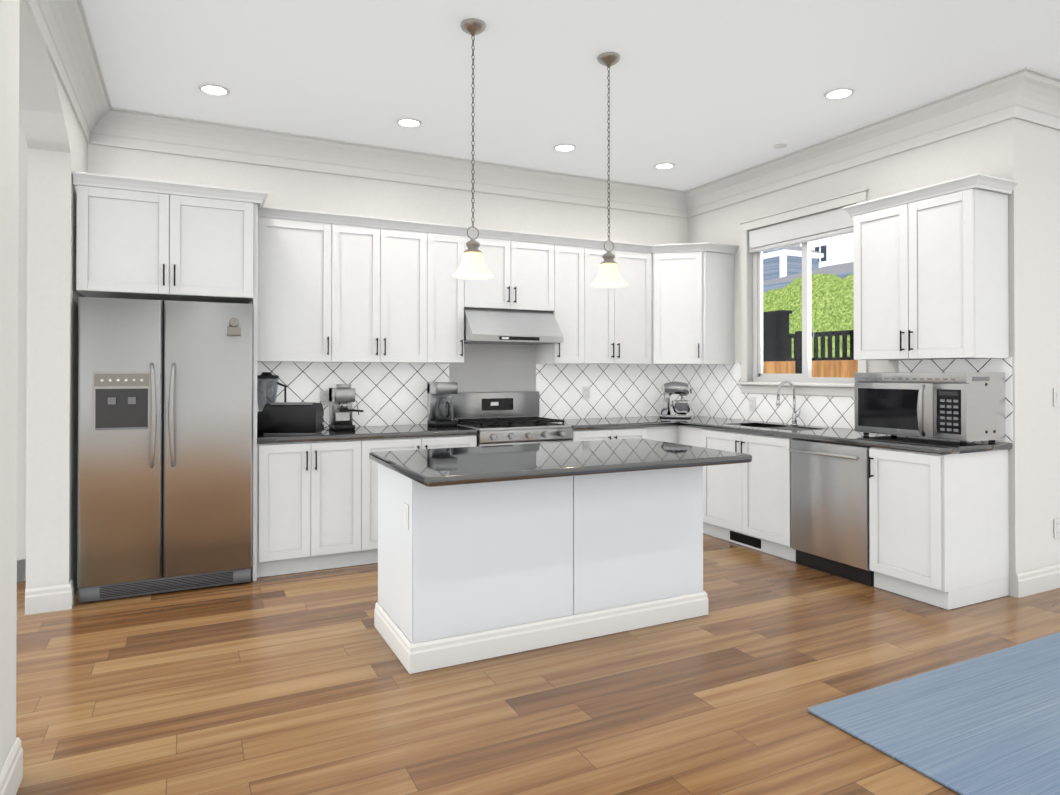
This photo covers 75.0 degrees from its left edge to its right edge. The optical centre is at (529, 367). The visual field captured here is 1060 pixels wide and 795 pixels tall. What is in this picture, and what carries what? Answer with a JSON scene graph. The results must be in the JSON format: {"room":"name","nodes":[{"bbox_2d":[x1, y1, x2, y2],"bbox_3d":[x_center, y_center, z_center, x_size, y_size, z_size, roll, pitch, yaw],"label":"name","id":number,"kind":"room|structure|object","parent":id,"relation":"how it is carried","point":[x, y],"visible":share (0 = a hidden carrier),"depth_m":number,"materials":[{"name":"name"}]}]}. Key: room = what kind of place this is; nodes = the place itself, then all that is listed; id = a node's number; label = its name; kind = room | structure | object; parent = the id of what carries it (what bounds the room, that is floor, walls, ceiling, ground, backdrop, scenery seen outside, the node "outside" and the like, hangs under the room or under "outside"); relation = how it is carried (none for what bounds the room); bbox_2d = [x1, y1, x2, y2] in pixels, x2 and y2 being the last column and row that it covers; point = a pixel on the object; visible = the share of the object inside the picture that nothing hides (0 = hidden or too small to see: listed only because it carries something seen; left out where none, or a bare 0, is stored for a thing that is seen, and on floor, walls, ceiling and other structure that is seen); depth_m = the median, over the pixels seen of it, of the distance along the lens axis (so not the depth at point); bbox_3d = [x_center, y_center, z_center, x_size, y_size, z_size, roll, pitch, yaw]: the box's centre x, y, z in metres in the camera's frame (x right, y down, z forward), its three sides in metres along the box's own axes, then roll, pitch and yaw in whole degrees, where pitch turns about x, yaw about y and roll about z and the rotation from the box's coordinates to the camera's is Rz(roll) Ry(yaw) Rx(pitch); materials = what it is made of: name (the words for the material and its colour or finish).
{"room":"kitchen","nodes":[
{"label":"kitchen","id":0,"kind":"room"},
{"bbox_2d":[0,0,87,771],"bbox_3d":[-0.717,-0.198,-0.014,0.300,3.070,10.200,0,0,-26],"label":"wall","id":1,"kind":"structure","parent":0,"point":[33,95],"depth_m":3.84,"materials":[{"name":"paint"}]},
{"bbox_2d":[0,737,22,794],"bbox_3d":[0.005,1.260,-1.124,0.016,0.140,7.586,0,0,-26],"label":"baseboard","id":2,"kind":"structure","parent":1,"relation":"attached to","point":[11,774],"depth_m":2.16,"materials":[{"name":"white paint"}]},
{"bbox_2d":[17,115,687,580],"bbox_3d":[-1.903,-0.165,5.174,7.940,3.070,0.150,0,0,-26],"label":"wall","id":3,"kind":"structure","parent":0,"point":[339,193],"depth_m":5.32,"materials":[{"name":"paint"}]},
{"bbox_2d":[17,559,25,581],"bbox_3d":[-4.201,1.293,3.951,2.416,0.140,0.016,0,0,-26],"label":"baseboard","id":4,"kind":"structure","parent":3,"relation":"attached to","point":[22,566],"depth_m":4.41,"materials":[{"name":"white paint"}]},
{"bbox_2d":[72,171,255,303],"bbox_3d":[-2.341,-0.783,4.501,0.955,0.678,0.668,0,0,-26],"label":"upper cabinet","id":5,"kind":"object","parent":3,"relation":"attached to","point":[138,238],"depth_m":4.19,"materials":[{"name":"paint"}]},
{"bbox_2d":[252,203,343,362],"bbox_3d":[-1.701,-0.570,4.994,0.576,1.058,0.351,0,0,-26],"label":"upper cabinet","id":6,"kind":"object","parent":3,"relation":"attached to","point":[298,309],"depth_m":4.84,"materials":[{"name":"paint"}]},
{"bbox_2d":[320,390,328,405],"bbox_3d":[-1.558,0.231,5.241,0.072,0.115,0.008,0,0,-26],"label":"electrical outlet","id":7,"kind":"object","parent":3,"relation":"attached to","point":[324,397],"visible":0.92,"depth_m":5.24,"materials":[{"name":"white plastic"}]},
{"bbox_2d":[344,214,435,362],"bbox_3d":[-1.177,-0.568,5.254,0.826,1.058,0.351,0,0,-26],"label":"upper cabinet","id":8,"kind":"object","parent":3,"relation":"attached to","point":[370,309],"depth_m":5.13,"materials":[{"name":"paint"}]},
{"bbox_2d":[424,223,471,366],"bbox_3d":[-0.724,-0.567,5.478,0.416,1.058,0.351,0,0,-26],"label":"upper cabinet","id":9,"kind":"object","parent":3,"relation":"attached to","point":[453,294],"depth_m":5.35,"materials":[{"name":"paint"}]},
{"bbox_2d":[464,308,562,344],"bbox_3d":[-0.193,-0.333,5.643,0.788,0.271,0.506,0,0,-26],"label":"range hood","id":10,"kind":"object","parent":3,"relation":"attached to","point":[503,326],"visible":0.94,"depth_m":5.47,"materials":[{"name":"silver metal"}]},
{"bbox_2d":[472,227,555,310],"bbox_3d":[-0.232,-0.783,5.723,0.800,0.623,0.351,0,0,-26],"label":"upper cabinet","id":11,"kind":"object","parent":3,"relation":"attached to","point":[522,265],"depth_m":5.59,"materials":[{"name":"paint"}]},
{"bbox_2d":[528,235,591,366],"bbox_3d":[0.257,-0.564,5.964,0.406,1.058,0.351,0,0,-26],"label":"upper cabinet","id":12,"kind":"object","parent":3,"relation":"attached to","point":[573,313],"depth_m":5.84,"materials":[{"name":"paint"}]},
{"bbox_2d":[583,387,589,399],"bbox_3d":[0.512,0.232,6.266,0.072,0.115,0.008,0,0,-26],"label":"electrical outlet","id":13,"kind":"object","parent":3,"relation":"attached to","point":[586,393],"visible":1,"depth_m":6.26,"materials":[{"name":"white plastic"}]},
{"bbox_2d":[592,239,607,366],"bbox_3d":[0.521,-0.563,6.095,0.416,1.058,0.351,0,0,-26],"label":"upper cabinet","id":14,"kind":"object","parent":3,"relation":"attached to","point":[599,294],"depth_m":5.94,"materials":[{"name":"paint"}]},
{"bbox_2d":[608,241,647,366],"bbox_3d":[0.848,-0.562,6.227,0.519,1.058,0.403,0,0,-26],"label":"upper cabinet","id":15,"kind":"object","parent":3,"relation":"attached to","point":[628,304],"depth_m":6.08,"materials":[{"name":"paint"}]},
{"bbox_2d":[249,310,1012,442],"bbox_3d":[0.420,-0.014,4.571,4.005,0.929,2.985,0,0,-26],"label":"backsplash","id":16,"kind":"structure","parent":3,"relation":"attached to","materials":[{"name":"tile"}]},
{"bbox_2d":[648,243,735,366],"bbox_3d":[1.359,-0.561,6.344,0.750,1.058,0.648,0,0,-26],"label":"upper cabinet","id":17,"kind":"object","parent":3,"relation":"attached to","point":[691,285],"depth_m":6.13,"materials":[{"name":"paint"}]},
{"bbox_2d":[16,533,1059,794],"bbox_3d":[2.258,1.407,1.450,12.100,0.120,10.500,0,0,-26],"label":"floor","id":18,"kind":"structure","parent":0,"point":[300,683],"depth_m":2.88,"materials":[{"name":"brown wood"}]},
{"bbox_2d":[77,297,252,602],"bbox_3d":[-2.304,0.479,4.427,0.933,1.770,0.765,0,0,-26],"label":"fridge","id":19,"kind":"object","parent":18,"relation":"on","point":[165,398],"visible":1,"depth_m":4.14,"materials":[{"name":"grey metal"}]},
{"bbox_2d":[252,439,371,580],"bbox_3d":[-1.570,0.931,4.889,0.726,0.875,0.638,0,0,-26],"label":"base cabinet","id":20,"kind":"object","parent":18,"relation":"on","point":[312,502],"depth_m":4.59,"materials":[{"name":"paint"}]},
{"bbox_2d":[252,423,477,442],"bbox_3d":[-1.209,0.475,5.060,1.523,0.040,0.657,0,0,-26],"label":"countertop","id":21,"kind":"structure","parent":20,"relation":"on","point":[394,430],"depth_m":4.85,"materials":[{"name":"grey stone"}]},
{"bbox_2d":[257,372,285,431],"bbox_3d":[-1.862,0.242,4.941,0.215,0.420,0.176,0,0,-26],"label":"blender","id":22,"kind":"object","parent":21,"relation":"in","point":[266,376],"visible":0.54,"depth_m":4.89,"materials":[{"name":"black plastic"}]},
{"bbox_2d":[262,402,323,434],"bbox_3d":[-1.608,0.345,4.736,0.385,0.211,0.200,0,0,-1],"label":"toaster","id":23,"kind":"object","parent":21,"relation":"in","point":[292,418],"visible":1,"depth_m":4.64,"materials":[{"name":"black plastic"}]},
{"bbox_2d":[320,384,363,429],"bbox_3d":[-1.415,0.288,5.121,0.296,0.330,0.322,0,0,-26],"label":"espresso machine","id":24,"kind":"object","parent":21,"relation":"in","point":[341,399],"visible":0.94,"depth_m":5.07,"materials":[{"name":"silver metal"}]},
{"bbox_2d":[427,382,456,425],"bbox_3d":[-0.688,0.285,5.467,0.180,0.340,0.277,0,0,-26],"label":"coffee maker","id":25,"kind":"object","parent":21,"relation":"in","point":[439,407],"visible":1,"depth_m":5.47,"materials":[{"name":"silver plastic"}]},
{"bbox_2d":[372,435,476,562],"bbox_3d":[-0.940,0.933,5.201,0.913,0.875,0.638,0,0,-26],"label":"base cabinet","id":26,"kind":"object","parent":18,"relation":"on","point":[441,441],"depth_m":4.86,"materials":[{"name":"paint"}]},
{"bbox_2d":[451,391,572,445],"bbox_3d":[-0.148,0.786,5.546,0.788,1.170,0.706,0,0,-26],"label":"range","id":27,"kind":"object","parent":18,"relation":"on","point":[504,418],"visible":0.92,"depth_m":5.62,"materials":[{"name":"grey metal"}]},
{"bbox_2d":[374,466,707,673],"bbox_3d":[0.083,0.923,3.721,1.691,0.872,0.643,0,0,-26],"label":"kitchen island","id":28,"kind":"object","parent":18,"relation":"on","point":[485,552],"depth_m":3.38,"materials":[{"name":"white paint"}]},
{"bbox_2d":[369,438,751,489],"bbox_3d":[0.145,0.466,3.598,1.744,0.040,1.004,0,0,-26],"label":"island countertop","id":29,"kind":"structure","parent":28,"relation":"on","point":[478,465],"depth_m":3.36,"materials":[{"name":"grey stone"}]},
{"bbox_2d":[571,427,647,441],"bbox_3d":[0.519,0.938,5.924,0.723,0.875,0.638,0,0,-26],"label":"base cabinet","id":30,"kind":"object","parent":18,"relation":"on","point":[625,432],"depth_m":5.65,"materials":[{"name":"paint"}]},
{"bbox_2d":[552,415,675,430],"bbox_3d":[0.661,0.480,5.987,1.030,0.040,0.657,0,0,-26],"label":"countertop","id":31,"kind":"structure","parent":30,"relation":"on","point":[625,420],"depth_m":5.79,"materials":[{"name":"grey stone"}]},
{"bbox_2d":[648,427,675,442],"bbox_3d":[0.971,0.939,6.148,0.398,0.875,0.638,0,0,-26],"label":"base cabinet","id":32,"kind":"object","parent":18,"relation":"on","point":[664,434],"depth_m":5.90,"materials":[{"name":"paint"}]},
{"bbox_2d":[700,431,843,561],"bbox_3d":[1.895,0.934,5.392,0.627,0.875,0.935,0,0,-26],"label":"base cabinet","id":33,"kind":"object","parent":18,"relation":"on","point":[745,504],"depth_m":5.18,"materials":[{"name":"paint"}]},
{"bbox_2d":[789,439,872,585],"bbox_3d":[2.139,0.931,4.647,0.518,0.867,0.600,0,0,-26],"label":"dishwasher","id":34,"kind":"object","parent":18,"relation":"on","point":[830,534],"visible":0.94,"depth_m":4.52,"materials":[{"name":"grey metal"}]},
{"bbox_2d":[808,632,1059,794],"bbox_3d":[3.351,1.343,1.969,3.380,0.010,3.360,0,0,-26],"label":"rug","id":35,"kind":"object","parent":18,"relation":"on","point":[987,724],"visible":0.89,"depth_m":2.63,"materials":[{"name":"blue fabric"}]},
{"bbox_2d":[869,447,1008,609],"bbox_3d":[2.481,0.927,4.208,0.627,0.875,0.471,0,0,-26],"label":"base cabinet","id":36,"kind":"object","parent":18,"relation":"on","point":[939,524],"depth_m":4.02,"materials":[{"name":"paint"}]},
{"bbox_2d":[636,415,1011,454],"bbox_3d":[1.927,0.476,5.314,0.642,0.040,2.986,0,0,-26],"label":"countertop","id":37,"kind":"structure","parent":36,"relation":"on","point":[846,435],"depth_m":4.60,"materials":[{"name":"grey stone"}]},
{"bbox_2d":[660,381,691,417],"bbox_3d":[1.355,0.294,6.433,0.277,0.335,0.289,0,0,-26],"label":"stand mixer","id":38,"kind":"object","parent":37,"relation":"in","point":[681,408],"visible":0.98,"depth_m":6.38,"materials":[{"name":"silver metal"}]},
{"bbox_2d":[780,427,795,430],"bbox_3d":[1.893,0.591,5.380,0.394,0.212,0.784,0,0,-26],"label":"sink","id":39,"kind":"object","parent":37,"relation":"in","point":[781,428],"depth_m":5.46,"materials":[{"name":"grey metal"}]},
{"bbox_2d":[776,381,803,426],"bbox_3d":[2.032,0.279,5.435,0.220,0.355,0.085,0,0,-26],"label":"faucet","id":40,"kind":"object","parent":37,"relation":"on","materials":[{"name":"silver metal"}]},
{"bbox_2d":[854,372,1004,443],"bbox_3d":[2.482,0.239,4.377,0.455,0.418,0.747,0,0,-26],"label":"microwave","id":41,"kind":"object","parent":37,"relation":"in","point":[963,407],"visible":1,"depth_m":4.15,"materials":[{"name":"silver metal"}]},
{"bbox_2d":[81,0,1059,190],"bbox_3d":[2.258,-1.783,1.470,12.100,0.120,10.500,0,0,-26],"label":"ceiling","id":42,"kind":"structure","parent":0,"point":[702,92],"depth_m":3.94,"materials":[{"name":"paint"}]},
{"bbox_2d":[199,84,229,95],"bbox_3d":[-1.936,-1.702,4.236,0.172,0.008,0.172,0,0,-26],"label":"recessed light","id":43,"kind":"object","parent":42,"relation":"in","point":[214,89],"visible":0.96,"depth_m":4.22,"materials":[{"name":"white paint"}]},
{"bbox_2d":[397,118,421,126],"bbox_3d":[-0.838,-1.698,4.790,0.172,0.008,0.172,0,0,-26],"label":"recessed light","id":44,"kind":"object","parent":42,"relation":"in","point":[408,122],"visible":0.98,"depth_m":4.78,"materials":[{"name":"white paint"}]},
{"bbox_2d":[453,18,492,278],"bbox_3d":[-0.284,-1.083,3.443,0.214,1.256,0.214,0,0,-26],"label":"pendant light","id":45,"kind":"object","parent":42,"relation":"hanging from","point":[472,266],"visible":1,"depth_m":3.42,"materials":[{"name":"white glass"}]},
{"bbox_2d":[554,144,575,151],"bbox_3d":[0.269,-1.695,5.327,0.172,0.008,0.172,0,0,-26],"label":"recessed light","id":46,"kind":"object","parent":42,"relation":"in","point":[564,147],"visible":0.98,"depth_m":5.31,"materials":[{"name":"white paint"}]},
{"bbox_2d":[590,52,627,287],"bbox_3d":[0.433,-1.081,3.798,0.214,1.256,0.214,0,0,-26],"label":"pendant light","id":47,"kind":"object","parent":42,"relation":"hanging from","point":[609,276],"visible":0.98,"depth_m":3.77,"materials":[{"name":"white glass"}]},
{"bbox_2d":[654,163,674,168],"bbox_3d":[1.129,-1.692,5.798,0.172,0.008,0.172,0,0,-26],"label":"recessed light","id":48,"kind":"object","parent":42,"relation":"in","point":[664,165],"visible":1,"depth_m":5.78,"materials":[{"name":"white paint"}]},
{"bbox_2d":[773,143,786,148],"bbox_3d":[1.910,-1.692,5.281,0.100,0.012,0.100,0,0,-26],"label":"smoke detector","id":49,"kind":"object","parent":42,"relation":"in","point":[780,145],"visible":0.98,"depth_m":5.26,"materials":[{"name":"white paint"}]},
{"bbox_2d":[824,88,853,99],"bbox_3d":[1.920,-1.701,4.293,0.172,0.008,0.172,0,0,-26],"label":"recessed light","id":50,"kind":"object","parent":42,"relation":"in","point":[837,93],"visible":0.98,"depth_m":4.28,"materials":[{"name":"white paint"}]},
{"bbox_2d":[688,126,987,426],"bbox_3d":[2.253,-0.162,5.559,0.150,3.070,2.850,0,0,-26],"label":"wall","id":51,"kind":"structure","parent":0,"point":[955,157],"depth_m":5.14,"materials":[{"name":"paint"}]},
{"bbox_2d":[749,397,754,410],"bbox_3d":[1.930,0.316,6.003,0.008,0.115,0.072,0,0,-26],"label":"electrical outlet","id":52,"kind":"object","parent":51,"relation":"attached to","point":[751,403],"visible":1,"depth_m":6.00,"materials":[{"name":"white plastic"}]},
{"bbox_2d":[736,188,867,396],"bbox_3d":[2.161,-0.537,5.566,0.110,1.510,1.300,0,0,-26],"label":"trim","id":53,"kind":"structure","parent":51,"relation":"attached to","point":[835,389],"depth_m":5.68,"materials":[{"name":"white paint"}]},
{"bbox_2d":[753,234,857,382],"bbox_3d":[2.252,-0.542,5.611,0.082,1.330,1.120,0,0,-26],"label":"window","id":54,"kind":"structure","parent":51,"relation":"in","point":[758,342],"depth_m":5.62,"materials":[{"name":"white plastic"}]},
{"bbox_2d":[749,208,852,253],"bbox_3d":[2.191,-0.790,5.582,0.044,0.826,1.108,0,0,-26],"label":"window blind","id":55,"kind":"object","parent":54,"relation":"attached to","point":[832,223],"visible":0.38,"depth_m":5.55,"materials":[{"name":"white fabric"}]},
{"bbox_2d":[848,174,1011,362],"bbox_3d":[2.535,-0.579,4.422,0.350,1.048,0.800,0,0,-26],"label":"upper cabinet","id":56,"kind":"object","parent":51,"relation":"attached to","point":[930,263],"depth_m":4.20,"materials":[{"name":"paint"}]},
{"bbox_2d":[988,118,1059,596],"bbox_3d":[4.783,-0.165,5.138,4.310,3.070,0.150,0,0,-26],"label":"wall","id":57,"kind":"structure","parent":0,"point":[1025,154],"depth_m":4.20,"materials":[{"name":"paint"}]},
{"bbox_2d":[25,0,1059,217],"bbox_3d":[3.436,-1.612,2.053,9.170,0.215,10.200,0,0,-26],"label":"crown molding","id":58,"kind":"structure","parent":57,"relation":"attached to","point":[1027,94],"depth_m":4.95,"materials":[{"name":"white paint"}]},
{"bbox_2d":[1016,564,1059,597],"bbox_3d":[4.752,1.299,5.021,4.160,0.140,0.016,0,0,-26],"label":"baseboard","id":59,"kind":"structure","parent":57,"relation":"attached to","point":[1035,581],"depth_m":4.18,"materials":[{"name":"white paint"}]},
{"bbox_2d":[1053,388,1059,406],"bbox_3d":[3.282,0.185,4.302,0.072,0.115,0.010,0,0,-26],"label":"light switch","id":60,"kind":"object","parent":57,"relation":"attached to","point":[1056,397],"visible":1,"depth_m":4.29,"materials":[{"name":"white plastic"}]},
{"bbox_2d":[1054,519,1059,537],"bbox_3d":[3.281,1.000,4.297,0.072,0.115,0.008,0,0,-26],"label":"electrical outlet","id":61,"kind":"object","parent":57,"relation":"attached to","point":[1056,528],"visible":1,"depth_m":4.29,"materials":[{"name":"white plastic"}]},
{"label":"outside","id":62,"kind":"structure","parent":0,"visible":0},
{"bbox_3d":[17.082,2.131,38.362,55.260,0.100,66.000,0,0,-26],"label":"ground","id":63,"kind":"structure","parent":62,"visible":0},
{"bbox_2d":[763,310,791,358],"bbox_3d":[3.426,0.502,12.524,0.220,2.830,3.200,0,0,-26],"label":"shed","id":64,"kind":"object","parent":63,"relation":"on","point":[773,327],"depth_m":11.23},
{"bbox_2d":[763,244,823,281],"bbox_3d":[11.374,-2.586,35.565,8.600,9.300,12.600,0,0,-26],"label":"house","id":65,"kind":"structure","parent":63,"relation":"on","point":[789,259],"depth_m":28.76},
{"bbox_2d":[763,274,853,357],"bbox_3d":[4.041,0.097,15.612,1.923,3.679,20.163,0,0,-26],"label":"hedge","id":66,"kind":"object","parent":63,"relation":"on","point":[794,307],"depth_m":12.07,"materials":[{"name":"green plant"}]},
{"bbox_2d":[763,233,853,292],"bbox_3d":[15.655,-4.245,26.369,13.500,12.500,10.700,0,0,-26],"label":"house","id":67,"kind":"structure","parent":63,"relation":"on","point":[828,243],"depth_m":28.05,"materials":[{"name":"white"}]},
{"bbox_2d":[763,330,857,377],"bbox_3d":[3.256,0.695,11.435,0.130,2.430,14.000,0,0,-26],"label":"fence","id":68,"kind":"object","parent":63,"relation":"on","point":[789,364],"depth_m":9.79,"materials":[{"name":"brown wood"}]}
]}

